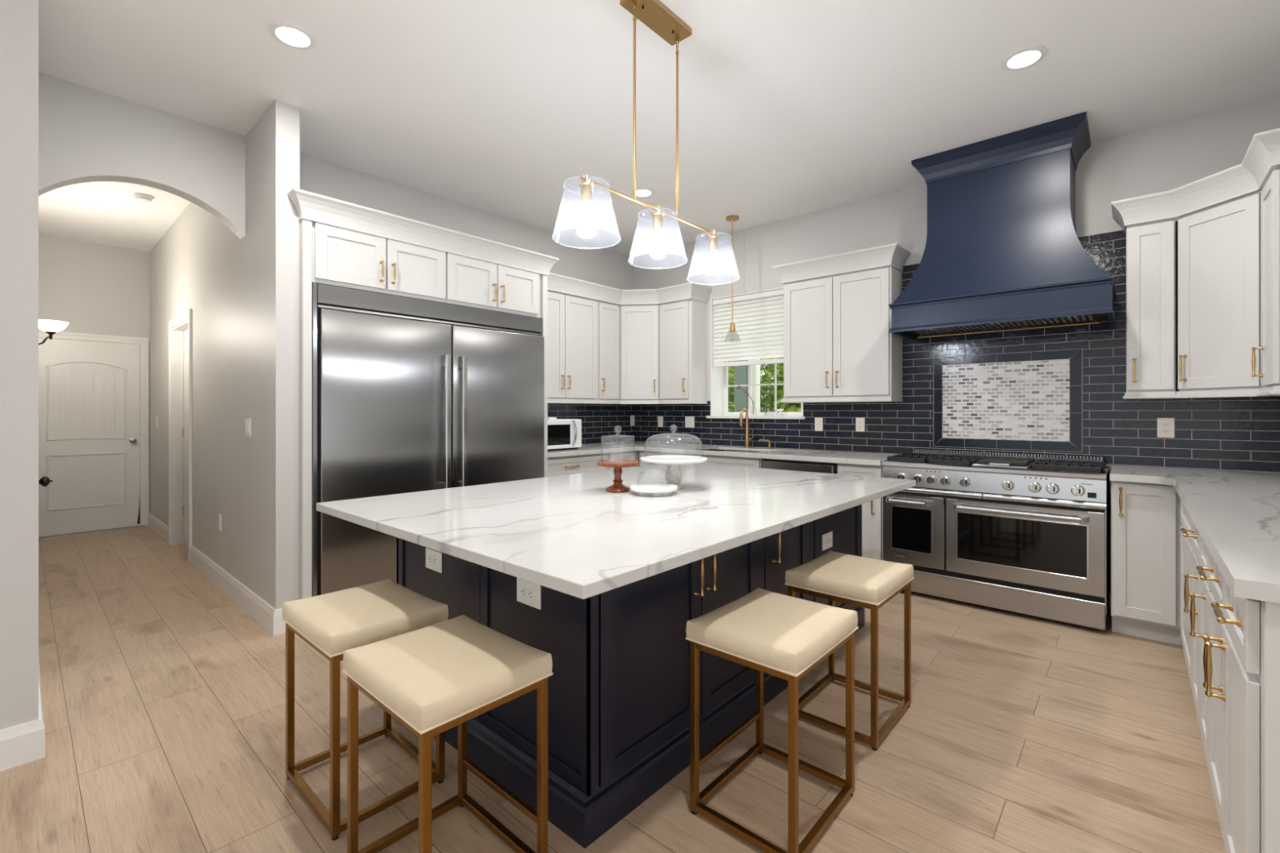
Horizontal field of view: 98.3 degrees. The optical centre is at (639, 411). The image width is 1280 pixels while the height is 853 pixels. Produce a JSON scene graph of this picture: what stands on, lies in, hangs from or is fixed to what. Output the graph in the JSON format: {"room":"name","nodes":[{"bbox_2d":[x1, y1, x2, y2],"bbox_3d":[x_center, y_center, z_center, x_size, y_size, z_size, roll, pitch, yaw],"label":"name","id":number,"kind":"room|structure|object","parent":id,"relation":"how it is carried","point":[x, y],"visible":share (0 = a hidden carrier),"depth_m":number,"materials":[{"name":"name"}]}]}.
{"room":"kitchen","nodes":[
{"label":"kitchen","id":0,"kind":"room"},
{"bbox_2d":[0,0,38,729],"bbox_3d":[-3.798,-0.255,0.335,0.120,3.050,4.650,0,0,42],"label":"wall","id":1,"kind":"structure","parent":0,"point":[19,19],"depth_m":1.99,"materials":[{"name":"grey paint"}]},
{"bbox_2d":[0,653,44,771],"bbox_3d":[-4.250,1.200,0.748,1.376,0.140,4.666,0,0,42],"label":"baseboard","id":2,"kind":"structure","parent":1,"relation":"attached to","point":[24,743],"depth_m":2.00,"materials":[{"name":"white paint"}]},
{"bbox_2d":[38,234,149,344],"bbox_3d":[-5.828,-0.255,5.876,0.120,3.050,1.168,0,0,42],"label":"wall","id":3,"kind":"structure","parent":0,"point":[95,288],"depth_m":5.85,"materials":[{"name":"grey paint"}]},
{"bbox_2d":[38,337,144,538],"bbox_3d":[-5.769,0.266,5.792,0.080,2.007,0.880,0,0,42],"label":"door","id":4,"kind":"structure","parent":3,"relation":"in","point":[89,391],"depth_m":5.81,"materials":[{"name":"white paint"}]},
{"bbox_2d":[38,329,149,525],"bbox_3d":[-5.792,0.228,5.811,0.020,2.085,0.960,0,0,42],"label":"trim","id":5,"kind":"structure","parent":3,"relation":"attached to","point":[144,343],"depth_m":6.13,"materials":[{"name":"white paint"}]},
{"bbox_2d":[149,99,299,608],"bbox_3d":[-3.736,-0.255,4.715,4.550,3.050,0.121,0,0,42],"label":"wall","id":6,"kind":"structure","parent":0,"point":[242,295],"depth_m":3.61,"materials":[{"name":"grey paint"}]},
{"bbox_2d":[147,512,168,542],"bbox_3d":[-4.995,1.200,5.744,1.300,0.140,0.016,0,0,42],"label":"baseboard","id":7,"kind":"structure","parent":6,"relation":"attached to","point":[158,526],"depth_m":5.72,"materials":[{"name":"white paint"}]},
{"bbox_2d":[168,308,191,562],"bbox_3d":[-4.145,0.203,4.984,0.970,2.135,0.020,0,0,42],"label":"trim","id":8,"kind":"structure","parent":6,"relation":"attached to","point":[187,315],"depth_m":5.12,"materials":[{"name":"white paint"}]},
{"bbox_2d":[172,320,188,545],"bbox_3d":[-4.099,0.240,5.036,0.820,2.060,0.123,0,0,42],"label":"trim","id":9,"kind":"structure","parent":6,"relation":"attached to","point":[178,331],"depth_m":5.28,"materials":[{"name":"white paint"}]},
{"bbox_2d":[182,328,188,546],"bbox_3d":[-4.078,0.245,5.060,0.776,2.026,0.048,0,0,42],"label":"door","id":10,"kind":"structure","parent":6,"relation":"in","point":[185,350],"depth_m":5.24,"materials":[{"name":"white paint"}]},
{"bbox_2d":[217,513,221,531],"bbox_3d":[-3.050,0.806,4.018,0.072,0.118,0.008,0,0,42],"label":"wall outlet","id":11,"kind":"object","parent":6,"relation":"attached to","point":[219,514],"visible":1,"depth_m":4.01,"materials":[{"name":"white plastic"}]},
{"bbox_2d":[190,545,285,635],"bbox_3d":[-2.888,1.200,3.948,2.296,0.140,0.136,0,0,42],"label":"baseboard","id":12,"kind":"structure","parent":6,"relation":"attached to","point":[270,618],"depth_m":3.59,"materials":[{"name":"white paint"}]},
{"bbox_2d":[244,418,251,437],"bbox_3d":[-2.498,0.106,3.526,0.115,0.118,0.009,0,0,42],"label":"wall switch","id":13,"kind":"object","parent":6,"relation":"attached to","point":[247,421],"visible":1,"depth_m":3.51,"materials":[{"name":"white plastic"}]},
{"bbox_2d":[38,72,634,444],"bbox_3d":[-1.574,-0.255,4.768,0.128,3.050,4.930,0,0,42],"label":"wall","id":14,"kind":"structure","parent":0,"point":[86,135],"depth_m":3.47,"materials":[{"name":"grey paint"}]},
{"bbox_2d":[547,289,599,404],"bbox_3d":[-0.831,-0.603,5.287,0.306,1.054,0.990,0,0,42],"label":"upper cabinet","id":15,"kind":"object","parent":14,"relation":"attached to","point":[572,320],"visible":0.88,"depth_m":5.32,"materials":[{"name":"white wood"}]},
{"bbox_2d":[597,300,620,404],"bbox_3d":[-0.398,-0.603,5.773,0.306,1.054,0.310,0,0,42],"label":"upper cabinet","id":16,"kind":"object","parent":14,"relation":"attached to","point":[608,313],"visible":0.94,"depth_m":5.69,"materials":[{"name":"white"}]},
{"bbox_2d":[630,415,635,426],"bbox_3d":[-0.084,0.106,6.340,0.008,0.118,0.072,0,0,42],"label":"wall outlet","id":17,"kind":"object","parent":14,"relation":"attached to","point":[632,417],"visible":1,"depth_m":6.33,"materials":[{"name":"beige"}]},
{"bbox_2d":[618,303,660,404],"bbox_3d":[-0.014,-0.603,5.979,0.606,1.054,0.524,0,0,42],"label":"upper cabinet","id":18,"kind":"object","parent":14,"relation":"attached to","point":[639,324],"visible":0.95,"depth_m":5.80,"materials":[{"name":"white"}]},
{"bbox_2d":[0,525,1226,852],"bbox_3d":[-1.286,1.320,1.413,13.000,0.100,9.600,0,0,42],"label":"floor","id":19,"kind":"structure","parent":0,"point":[164,699],"depth_m":2.10,"materials":[{"name":"wood"}]},
{"bbox_2d":[299,219,311,599],"bbox_3d":[-2.199,0.077,3.462,0.689,2.386,0.047,0,0,42],"label":"end panel","id":20,"kind":"object","parent":19,"relation":"on","point":[305,226],"visible":0.24,"depth_m":3.23,"materials":[{"name":"white wood"}]},
{"bbox_2d":[281,578,448,840],"bbox_3d":[-0.949,0.960,1.909,0.460,0.620,0.386,0,0,42],"label":"counter stool","id":21,"kind":"object","parent":19,"relation":"on","point":[335,623],"visible":0.94,"depth_m":1.82,"materials":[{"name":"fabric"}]},
{"bbox_2d":[281,578,448,655],"bbox_3d":[-0.949,0.685,1.909,0.460,0.071,0.386,0,0,42],"label":"seat cushion","id":22,"kind":"object","parent":21,"relation":"on","point":[335,623],"depth_m":1.81,"materials":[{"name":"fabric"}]},
{"bbox_2d":[311,282,544,596],"bbox_3d":[-1.580,0.255,4.083,0.770,2.030,1.701,0,0,42],"label":"refrigerator","id":23,"kind":"object","parent":19,"relation":"on","point":[409,394],"visible":0.66,"depth_m":3.63,"materials":[{"name":"silver metal"}]},
{"bbox_2d":[309,220,445,302],"bbox_3d":[-1.851,-0.948,3.757,0.638,0.365,0.853,0,0,42],"label":"upper cabinet","id":24,"kind":"object","parent":23,"relation":"on","point":[341,257],"visible":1,"depth_m":3.53,"materials":[{"name":"white wood"}]},
{"bbox_2d":[287,187,559,275],"bbox_3d":[-1.465,-1.189,3.982,0.417,0.142,1.934,0,0,42],"label":"crown molding","id":25,"kind":"structure","parent":24,"relation":"attached to","point":[308,206],"depth_m":3.67,"materials":[{"name":"white wood"}]},
{"bbox_2d":[444,252,541,318],"bbox_3d":[-1.285,-0.948,4.393,0.638,0.365,0.846,0,0,42],"label":"upper cabinet","id":26,"kind":"object","parent":23,"relation":"on","point":[469,282],"visible":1,"depth_m":4.16,"materials":[{"name":"white"}]},
{"bbox_2d":[342,614,553,852],"bbox_3d":[-0.531,0.960,1.524,0.460,0.620,0.386,0,0,42],"label":"counter stool","id":27,"kind":"object","parent":19,"relation":"on","point":[434,679],"visible":1,"depth_m":1.48,"materials":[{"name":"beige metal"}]},
{"bbox_2d":[342,614,552,731],"bbox_3d":[-0.531,0.685,1.524,0.460,0.071,0.386,0,0,42],"label":"seat cushion","id":28,"kind":"object","parent":27,"relation":"on","point":[434,677],"depth_m":1.43,"materials":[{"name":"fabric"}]},
{"bbox_2d":[541,275,547,477],"bbox_3d":[-1.034,0.077,4.771,0.689,2.386,0.048,0,0,42],"label":"end panel","id":29,"kind":"object","parent":19,"relation":"on","point":[544,277],"visible":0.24,"depth_m":4.54,"materials":[{"name":"white"}]},
{"bbox_2d":[547,453,606,476],"bbox_3d":[-0.773,0.829,5.096,0.646,0.882,0.780,0,0,42],"label":"base cabinet","id":30,"kind":"object","parent":19,"relation":"on","point":[573,464],"visible":0.23,"depth_m":4.89,"materials":[{"name":"white"}]},
{"bbox_2d":[606,450,639,470],"bbox_3d":[-0.170,0.829,5.774,0.646,0.882,1.032,0,0,42],"label":"base cabinet","id":31,"kind":"object","parent":19,"relation":"on","point":[629,455],"visible":0.12,"depth_m":5.37,"materials":[{"name":"white"}]},
{"bbox_2d":[396,504,864,848],"bbox_3d":[0.113,0.847,2.867,1.318,0.846,2.246,0,0,42],"label":"kitchen island","id":32,"kind":"object","parent":19,"relation":"on","point":[619,685],"visible":0.42,"depth_m":1.88,"materials":[{"name":"blue wood"}]},
{"bbox_2d":[425,547,442,573],"bbox_3d":[-0.847,0.611,2.271,0.128,0.082,0.008,0,0,42],"label":"island outlet","id":33,"kind":"object","parent":32,"relation":"attached to","point":[433,559],"visible":1,"depth_m":2.27,"materials":[{"name":"white plastic"}]},
{"bbox_2d":[428,555,437,565],"bbox_3d":[-0.849,0.611,2.270,0.068,0.034,0.004,0,0,42],"label":"receptacle","id":34,"kind":"object","parent":33,"relation":"attached to","point":[433,559],"depth_m":2.27,"materials":[{"name":"grey"}]},
{"bbox_2d":[516,577,541,609],"bbox_3d":[-0.373,0.607,1.849,0.128,0.082,0.008,0,0,42],"label":"island outlet","id":35,"kind":"object","parent":32,"relation":"attached to","point":[528,593],"visible":0.94,"depth_m":1.84,"materials":[{"name":"white plastic"}]},
{"bbox_2d":[521,586,533,599],"bbox_3d":[-0.374,0.607,1.848,0.068,0.034,0.004,0,0,42],"label":"receptacle","id":36,"kind":"object","parent":35,"relation":"attached to","point":[527,592],"depth_m":1.85,"materials":[{"name":"grey"}]},
{"bbox_2d":[315,462,915,599],"bbox_3d":[0.094,0.406,2.751,1.677,0.033,2.549,0,0,42],"label":"island countertop","id":37,"kind":"structure","parent":32,"relation":"on","point":[566,534],"depth_m":2.07,"materials":[{"name":"white stone"}]},
{"bbox_2d":[596,459,639,493],"bbox_3d":[-0.108,0.318,2.707,0.206,0.145,0.206,0,0,42],"label":"cake stand","id":38,"kind":"object","parent":37,"relation":"on","point":[617,486],"visible":1,"depth_m":2.68,"materials":[{"name":"red wood"}]},
{"bbox_2d":[629,483,677,496],"bbox_3d":[0.065,0.371,2.620,0.226,0.037,0.226,0,0,42],"label":"plate","id":39,"kind":"object","parent":37,"relation":"on","point":[640,489],"visible":1,"depth_m":2.56,"materials":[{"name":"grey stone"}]},
{"bbox_2d":[640,455,707,489],"bbox_3d":[0.170,0.312,2.811,0.342,0.155,0.342,0,0,42],"label":"cake stand","id":40,"kind":"object","parent":37,"relation":"on","point":[673,472],"visible":0.88,"depth_m":2.78,"materials":[{"name":"grey stone"}]},
{"bbox_2d":[822,531,832,551],"bbox_3d":[0.990,0.684,2.921,0.008,0.082,0.125,0,0,42],"label":"island outlet","id":41,"kind":"object","parent":32,"relation":"attached to","point":[827,539],"visible":1,"depth_m":2.92,"materials":[{"name":"white plastic"}]},
{"bbox_2d":[825,537,831,545],"bbox_3d":[0.991,0.684,2.920,0.004,0.034,0.068,0,0,42],"label":"receptacle","id":42,"kind":"object","parent":41,"relation":"attached to","point":[828,540],"depth_m":2.92,"materials":[{"name":"grey"}]},
{"bbox_2d":[639,450,762,467],"bbox_3d":[0.683,0.829,5.271,1.365,0.882,0.656,0,0,42],"label":"base cabinet","id":43,"kind":"object","parent":19,"relation":"on","point":[712,460],"visible":0.11,"depth_m":4.88,"materials":[{"name":"white"}]},
{"bbox_2d":[547,441,895,466],"bbox_3d":[0.432,0.368,4.711,2.943,0.038,1.809,0,0,42],"label":"countertop","id":44,"kind":"structure","parent":43,"relation":"on","point":[852,458],"depth_m":4.78,"materials":[{"name":"white stone"}]},
{"bbox_2d":[547,418,581,450],"bbox_3d":[-0.836,0.211,5.023,0.430,0.276,0.532,0,0,42],"label":"microwave","id":45,"kind":"object","parent":44,"relation":"on","point":[562,433],"visible":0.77,"depth_m":4.95,"materials":[{"name":"white"}]},
{"bbox_2d":[695,448,724,451],"bbox_3d":[0.622,0.342,4.955,0.300,0.014,0.030,0,0,42],"label":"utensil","id":46,"kind":"object","parent":44,"relation":"on","point":[721,450],"visible":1,"depth_m":4.92,"materials":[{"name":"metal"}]},
{"bbox_2d":[721,448,759,452],"bbox_3d":[0.881,0.470,5.066,0.618,0.200,0.378,0,0,42],"label":"sink","id":47,"kind":"object","parent":44,"relation":"in","point":[722,449],"visible":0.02,"depth_m":5.24,"materials":[{"name":"metal"}]},
{"bbox_2d":[739,408,753,448],"bbox_3d":[0.998,0.158,5.255,0.140,0.382,0.114,0,0,-8],"label":"kitchen faucet","id":48,"kind":"object","parent":44,"relation":"on","point":[748,438],"visible":1,"depth_m":5.27,"materials":[{"name":"gold metal"}]},
{"bbox_2d":[685,587,858,852],"bbox_3d":[0.434,0.960,1.793,0.386,0.620,0.460,0,0,42],"label":"counter stool","id":49,"kind":"object","parent":19,"relation":"on","point":[781,636],"visible":1,"depth_m":1.72,"materials":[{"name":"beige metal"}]},
{"bbox_2d":[685,587,857,674],"bbox_3d":[0.434,0.685,1.793,0.386,0.071,0.460,0,0,42],"label":"seat cushion","id":50,"kind":"object","parent":49,"relation":"on","point":[775,633],"depth_m":1.69,"materials":[{"name":"fabric"}]},
{"bbox_2d":[760,458,837,474],"bbox_3d":[1.423,0.829,4.590,0.634,0.882,0.670,0,0,42],"label":"dishwasher","id":51,"kind":"object","parent":19,"relation":"on","point":[784,464],"visible":0.09,"depth_m":4.35,"materials":[{"name":"black metal"}]},
{"bbox_2d":[784,551,914,751],"bbox_3d":[0.892,0.960,2.345,0.386,0.620,0.460,0,0,42],"label":"counter stool","id":52,"kind":"object","parent":19,"relation":"on","point":[868,583],"visible":0.92,"depth_m":2.23,"materials":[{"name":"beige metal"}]},
{"bbox_2d":[785,551,913,603],"bbox_3d":[0.892,0.685,2.345,0.386,0.071,0.460,0,0,42],"label":"seat cushion","id":53,"kind":"object","parent":52,"relation":"on","point":[843,577],"depth_m":2.23,"materials":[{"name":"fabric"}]},
{"bbox_2d":[837,463,883,559],"bbox_3d":[1.797,0.829,4.279,0.330,0.882,0.656,0,0,42],"label":"base cabinet","id":54,"kind":"object","parent":19,"relation":"on","point":[872,511],"visible":0.27,"depth_m":4.01,"materials":[{"name":"white"}]},
{"bbox_2d":[881,448,1109,630],"bbox_3d":[2.361,0.783,3.736,1.218,0.974,0.695,0,0,42],"label":"range","id":55,"kind":"object","parent":19,"relation":"on","point":[1028,535],"visible":0.98,"depth_m":3.46,"materials":[{"name":"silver metal"}]},
{"bbox_2d":[881,460,1109,480],"bbox_3d":[2.382,0.373,3.760,1.218,0.037,0.628,0,0,42],"label":"cooktop","id":56,"kind":"object","parent":55,"relation":"in","point":[1027,471],"depth_m":3.49,"materials":[{"name":"metal"}]},
{"bbox_2d":[1111,480,1182,645],"bbox_3d":[2.959,0.829,3.244,0.290,0.882,0.656,0,0,42],"label":"base cabinet","id":57,"kind":"object","parent":19,"relation":"on","point":[1145,517],"visible":0.94,"depth_m":3.04,"materials":[{"name":"white wood"}]},
{"bbox_2d":[1180,498,1199,724],"bbox_3d":[2.663,0.829,2.290,0.644,0.882,1.190,0,0,42],"label":"base cabinet","id":58,"kind":"object","parent":19,"relation":"on","point":[1189,534],"visible":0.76,"depth_m":2.27,"materials":[{"name":"white"}]},
{"bbox_2d":[1110,465,1279,603],"bbox_3d":[2.387,0.368,2.160,0.885,0.038,3.021,0,0,42],"label":"countertop","id":59,"kind":"structure","parent":58,"relation":"on","point":[1236,514],"depth_m":1.83,"materials":[{"name":"white stone"}]},
{"bbox_2d":[1189,533,1211,767],"bbox_3d":[2.157,0.829,1.721,0.644,0.882,0.325,0,0,42],"label":"base cabinet","id":60,"kind":"object","parent":19,"relation":"on","point":[1204,588],"visible":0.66,"depth_m":1.94,"materials":[{"name":"white"}]},
{"bbox_2d":[1195,550,1262,852],"bbox_3d":[1.776,0.829,1.293,0.644,0.882,0.813,0,0,42],"label":"base cabinet","id":61,"kind":"object","parent":19,"relation":"on","point":[1233,651],"visible":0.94,"depth_m":1.35,"materials":[{"name":"white wood"}]},
{"bbox_2d":[1262,600,1279,852],"bbox_3d":[1.517,0.829,0.957,0.585,0.882,0.023,0,0,42],"label":"end panel","id":62,"kind":"object","parent":19,"relation":"on","point":[1271,611],"visible":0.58,"depth_m":1.14,"materials":[{"name":"white"}]},
{"bbox_2d":[38,0,1279,256],"bbox_3d":[-1.286,-1.830,1.413,13.000,0.100,9.600,0,0,42],"label":"ceiling","id":63,"kind":"structure","parent":0,"point":[788,108],"depth_m":2.98,"materials":[{"name":"white paint"}]},
{"bbox_2d":[133,192,152,203],"bbox_3d":[-4.101,-1.758,4.567,0.120,0.045,0.120,0,0,42],"label":"smoke detector","id":64,"kind":"object","parent":63,"relation":"attached to","point":[142,197],"visible":1,"depth_m":4.54,"materials":[{"name":"white paint"}]},
{"bbox_2d":[268,21,315,49],"bbox_3d":[-1.643,-1.774,2.621,0.190,0.010,0.190,0,0,42],"label":"recessed light","id":65,"kind":"object","parent":63,"relation":"in","point":[290,34],"visible":1,"depth_m":2.61,"materials":[{"name":"white paint"}]},
{"bbox_2d":[631,187,653,197],"bbox_3d":[0.020,-1.774,4.495,0.190,0.010,0.190,0,0,42],"label":"recessed light","id":66,"kind":"object","parent":63,"relation":"in","point":[640,192],"visible":0.84,"depth_m":4.48,"materials":[{"name":"white paint"}]},
{"bbox_2d":[552,0,737,278],"bbox_3d":[0.082,-1.226,2.491,0.267,1.107,1.141,0,0,42],"label":"linear pendant","id":67,"kind":"object","parent":63,"relation":"hanging from","point":[651,13],"visible":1,"depth_m":2.47,"materials":[{"name":"gold metal"}]},
{"bbox_2d":[578,174,594,224],"bbox_3d":[-0.209,-0.827,2.164,0.060,0.186,0.060,0,0,42],"label":"socket","id":68,"kind":"object","parent":67,"relation":"attached to","point":[586,215],"depth_m":2.15,"materials":[{"name":"white"}]},
{"bbox_2d":[651,205,664,248],"bbox_3d":[0.080,-0.827,2.489,0.060,0.186,0.060,0,0,42],"label":"socket","id":69,"kind":"object","parent":67,"relation":"attached to","point":[657,239],"depth_m":2.47,"materials":[{"name":"white"}]},
{"bbox_2d":[706,229,719,267],"bbox_3d":[0.372,-0.827,2.817,0.060,0.186,0.060,0,0,42],"label":"socket","id":70,"kind":"object","parent":67,"relation":"attached to","point":[713,260],"depth_m":2.80,"materials":[{"name":"white"}]},
{"bbox_2d":[725,215,738,337],"bbox_3d":[0.849,-1.210,5.082,0.156,1.140,0.156,0,0,42],"label":"pendant","id":71,"kind":"object","parent":63,"relation":"hanging from","point":[731,219],"visible":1,"depth_m":5.08,"materials":[{"name":"gold metal"}]},
{"bbox_2d":[729,322,735,332],"bbox_3d":[0.849,-0.729,5.082,0.064,0.173,0.064,0,0,42],"label":"socket","id":72,"kind":"object","parent":71,"relation":"attached to","point":[732,329],"depth_m":5.06,"materials":[{"name":"gold metal"}]},
{"bbox_2d":[1001,45,1047,71],"bbox_3d":[1.933,-1.774,2.788,0.190,0.010,0.190,0,0,42],"label":"recessed light","id":73,"kind":"object","parent":63,"relation":"in","point":[1025,57],"visible":1,"depth_m":2.78,"materials":[{"name":"white paint"}]},
{"bbox_2d":[634,94,1279,606],"bbox_3d":[1.960,-0.255,4.743,5.200,3.050,0.268,0,0,42],"label":"wall","id":74,"kind":"structure","parent":0,"point":[1234,433],"depth_m":3.72,"materials":[{"name":"grey paint"}]},
{"bbox_2d":[657,416,662,426],"bbox_3d":[0.225,0.113,6.103,0.072,0.118,0.008,0,0,42],"label":"wall outlet","id":75,"kind":"object","parent":74,"relation":"attached to","point":[660,418],"visible":1,"depth_m":6.10,"materials":[{"name":"beige"}]},
{"bbox_2d":[658,298,707,404],"bbox_3d":[0.435,-0.603,5.718,0.422,1.054,0.316,0,0,42],"label":"upper cabinet","id":76,"kind":"object","parent":74,"relation":"attached to","point":[682,323],"visible":1,"depth_m":5.62,"materials":[{"name":"white wood"}]},
{"bbox_2d":[547,272,712,304],"bbox_3d":[-0.246,-1.189,5.450,1.988,0.142,0.647,0,0,-22],"label":"crown molding","id":77,"kind":"structure","parent":76,"relation":"attached to","point":[556,282],"depth_m":5.57,"materials":[{"name":"white"}]},
{"bbox_2d":[684,416,694,427],"bbox_3d":[0.523,0.113,5.837,0.118,0.118,0.009,0,0,42],"label":"wall switch","id":78,"kind":"object","parent":74,"relation":"attached to","point":[689,420],"visible":1,"depth_m":5.83,"materials":[{"name":"white plastic"}]},
{"bbox_2d":[742,229,744,293],"bbox_3d":[1.010,-1.468,5.417,0.025,0.625,0.004,0,0,42],"label":"trim","id":79,"kind":"structure","parent":74,"relation":"attached to","point":[743,230],"depth_m":5.42,"materials":[{"name":"grey paint"}]},
{"bbox_2d":[706,286,805,418],"bbox_3d":[1.172,-0.542,5.426,1.065,1.225,0.285,0,0,42],"label":"window","id":80,"kind":"structure","parent":74,"relation":"in","point":[719,385],"depth_m":5.68,"materials":[{"name":"white paint"}]},
{"bbox_2d":[736,385,753,414],"bbox_3d":[1.058,-0.105,5.501,0.204,0.301,0.064,0,0,27],"label":"bud vase","id":81,"kind":"object","parent":80,"relation":"on","point":[739,386],"visible":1,"depth_m":5.49,"materials":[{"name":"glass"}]},
{"bbox_2d":[712,288,783,367],"bbox_3d":[1.131,-0.797,5.373,0.985,0.690,0.060,0,0,42],"label":"window blind","id":82,"kind":"object","parent":80,"relation":"attached to","point":[757,317],"visible":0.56,"depth_m":5.41,"materials":[{"name":"white paint"}]},
{"bbox_2d":[760,382,774,414],"bbox_3d":[1.231,-0.117,5.380,0.164,0.323,0.112,0,0,42],"label":"potted plant","id":83,"kind":"object","parent":80,"relation":"on","point":[769,387],"visible":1,"depth_m":5.38,"materials":[{"name":"green plant"}]},
{"bbox_2d":[774,408,783,416],"bbox_3d":[1.318,0.006,5.252,0.091,0.078,0.043,0,0,42],"label":"figurine","id":84,"kind":"object","parent":80,"relation":"on","point":[778,411],"visible":1,"depth_m":5.24,"materials":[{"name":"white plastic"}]},
{"bbox_2d":[814,417,822,431],"bbox_3d":[1.580,0.115,4.896,0.074,0.118,0.009,0,0,42],"label":"wall switch","id":85,"kind":"object","parent":74,"relation":"attached to","point":[818,421],"visible":1,"depth_m":4.89,"materials":[{"name":"beige"}]},
{"bbox_2d":[772,243,911,284],"bbox_3d":[1.652,-1.189,4.616,1.034,0.142,0.346,0,0,42],"label":"crown molding","id":86,"kind":"structure","parent":74,"relation":"attached to","point":[894,255],"depth_m":4.43,"materials":[{"name":"white"}]},
{"bbox_2d":[781,265,902,403],"bbox_3d":[1.662,-0.603,4.627,0.924,1.054,0.316,0,0,42],"label":"upper cabinet","id":87,"kind":"object","parent":74,"relation":"attached to","point":[839,346],"visible":1,"depth_m":4.49,"materials":[{"name":"white wood"}]},
{"bbox_2d":[855,417,864,431],"bbox_3d":[1.851,0.111,4.655,0.074,0.118,0.008,0,0,42],"label":"wall outlet","id":88,"kind":"object","parent":74,"relation":"attached to","point":[860,421],"visible":1,"depth_m":4.65,"materials":[{"name":"beige"}]},
{"bbox_2d":[888,111,1115,340],"bbox_3d":[2.421,-1.169,3.758,1.218,1.218,0.602,0,0,42],"label":"range hood","id":89,"kind":"object","parent":74,"relation":"attached to","point":[1003,250],"visible":1,"depth_m":3.59,"materials":[{"name":"blue"}]},
{"bbox_2d":[933,348,1082,452],"bbox_3d":[2.606,-0.072,3.982,0.902,0.689,0.010,0,0,42],"label":"mosaic panel","id":90,"kind":"object","parent":74,"relation":"attached to","point":[1031,401],"visible":1,"depth_m":3.95,"materials":[{"name":"tile"}]},
{"bbox_2d":[1123,217,1175,399],"bbox_3d":[3.085,-0.603,3.360,0.229,1.054,0.316,0,0,42],"label":"upper cabinet","id":91,"kind":"object","parent":74,"relation":"attached to","point":[1150,246],"visible":1,"depth_m":3.27,"materials":[{"name":"white wood"}]},
{"bbox_2d":[1111,128,1279,236],"bbox_3d":[2.966,-1.189,2.929,0.330,0.142,1.325,0,0,1],"label":"crown molding","id":92,"kind":"structure","parent":91,"relation":"attached to","point":[1263,153],"depth_m":2.99,"materials":[{"name":"white wood"}]},
{"bbox_2d":[1156,417,1174,437],"bbox_3d":[3.244,0.102,3.415,0.078,0.122,0.008,0,0,42],"label":"wall outlet","id":93,"kind":"object","parent":74,"relation":"attached to","point":[1165,426],"visible":1,"depth_m":3.41,"materials":[{"name":"beige"}]},
{"bbox_2d":[1161,422,1169,433],"bbox_3d":[3.242,0.102,3.414,0.034,0.068,0.004,0,0,42],"label":"receptacle","id":94,"kind":"object","parent":93,"relation":"attached to","point":[1165,425],"depth_m":3.41,"materials":[{"name":"grey"}]},
{"bbox_3d":[-4.234,-0.255,3.756,5.080,3.050,0.120,0,0,42],"label":"wall","id":95,"kind":"structure","parent":0,"visible":0},
{"bbox_2d":[38,475,52,486],"bbox_3d":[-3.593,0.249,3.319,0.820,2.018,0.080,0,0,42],"label":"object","id":96,"kind":"structure","parent":95,"relation":"in","point":[44,481],"depth_m":3.10,"materials":[{"name":"black metal"}]},
{"bbox_2d":[38,320,68,345],"bbox_3d":[-4.673,-0.598,4.376,0.200,0.225,0.222,0,0,42],"label":"wall sconce","id":97,"kind":"object","parent":95,"relation":"attached to","point":[51,327],"visible":0.77,"depth_m":4.35,"materials":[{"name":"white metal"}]},
{"bbox_3d":[3.247,1.470,11.167,18.000,0.200,11.000,0,0,42],"label":"ground","id":98,"kind":"structure","parent":0,"visible":0},
{"bbox_2d":[728,360,734,412],"bbox_3d":[1.195,0.031,10.191,1.785,2.683,1.818,0,0,42],"label":"shrub","id":99,"kind":"object","parent":98,"relation":"on","point":[731,370],"visible":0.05,"depth_m":9.80,"materials":[{"name":"green plant"}]},
{"bbox_2d":[734,360,747,412],"bbox_3d":[1.296,-0.130,6.947,0.178,3.000,0.240,0,0,42],"label":"porch post","id":100,"kind":"object","parent":98,"relation":"on","point":[740,371],"visible":0.06,"depth_m":6.86,"materials":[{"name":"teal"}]},
{"bbox_2d":[728,359,777,408],"bbox_3d":[2.754,-0.562,13.317,4.692,3.858,4.632,0,0,42],"label":"shrub","id":101,"kind":"object","parent":98,"relation":"on","point":[766,366],"visible":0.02,"depth_m":12.73,"materials":[{"name":"green plant"}]},
{"bbox_2d":[747,359,759,412],"bbox_3d":[1.408,-0.130,6.846,0.140,3.000,0.120,0,0,42],"label":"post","id":102,"kind":"structure","parent":98,"relation":"on","point":[755,368],"depth_m":6.80,"materials":[{"name":"white paint"}]},
{"bbox_2d":[760,357,800,412],"bbox_3d":[2.416,-0.018,8.585,1.581,2.780,1.572,0,0,42],"label":"shrub","id":103,"kind":"object","parent":98,"relation":"on","point":[769,372],"visible":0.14,"depth_m":8.31,"materials":[{"name":"green plant"}]},
{"bbox_3d":[2.719,-0.255,1.776,0.120,3.050,3.170,0,0,42],"label":"wall","id":104,"kind":"structure","parent":0,"visible":0},
{"bbox_2d":[1174,187,1269,398],"bbox_3d":[3.312,-0.603,2.993,0.610,1.054,0.563,0,0,42],"label":"upper cabinet","id":105,"kind":"object","parent":104,"relation":"attached to","point":[1218,246],"visible":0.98,"depth_m":2.98,"materials":[{"name":"white wood"}]},
{"bbox_2d":[1251,164,1279,395],"bbox_3d":[3.103,-0.603,2.560,0.346,1.054,0.375,0,0,42],"label":"upper cabinet","id":106,"kind":"object","parent":104,"relation":"attached to","point":[1269,348],"visible":1,"depth_m":2.59,"materials":[{"name":"white"}]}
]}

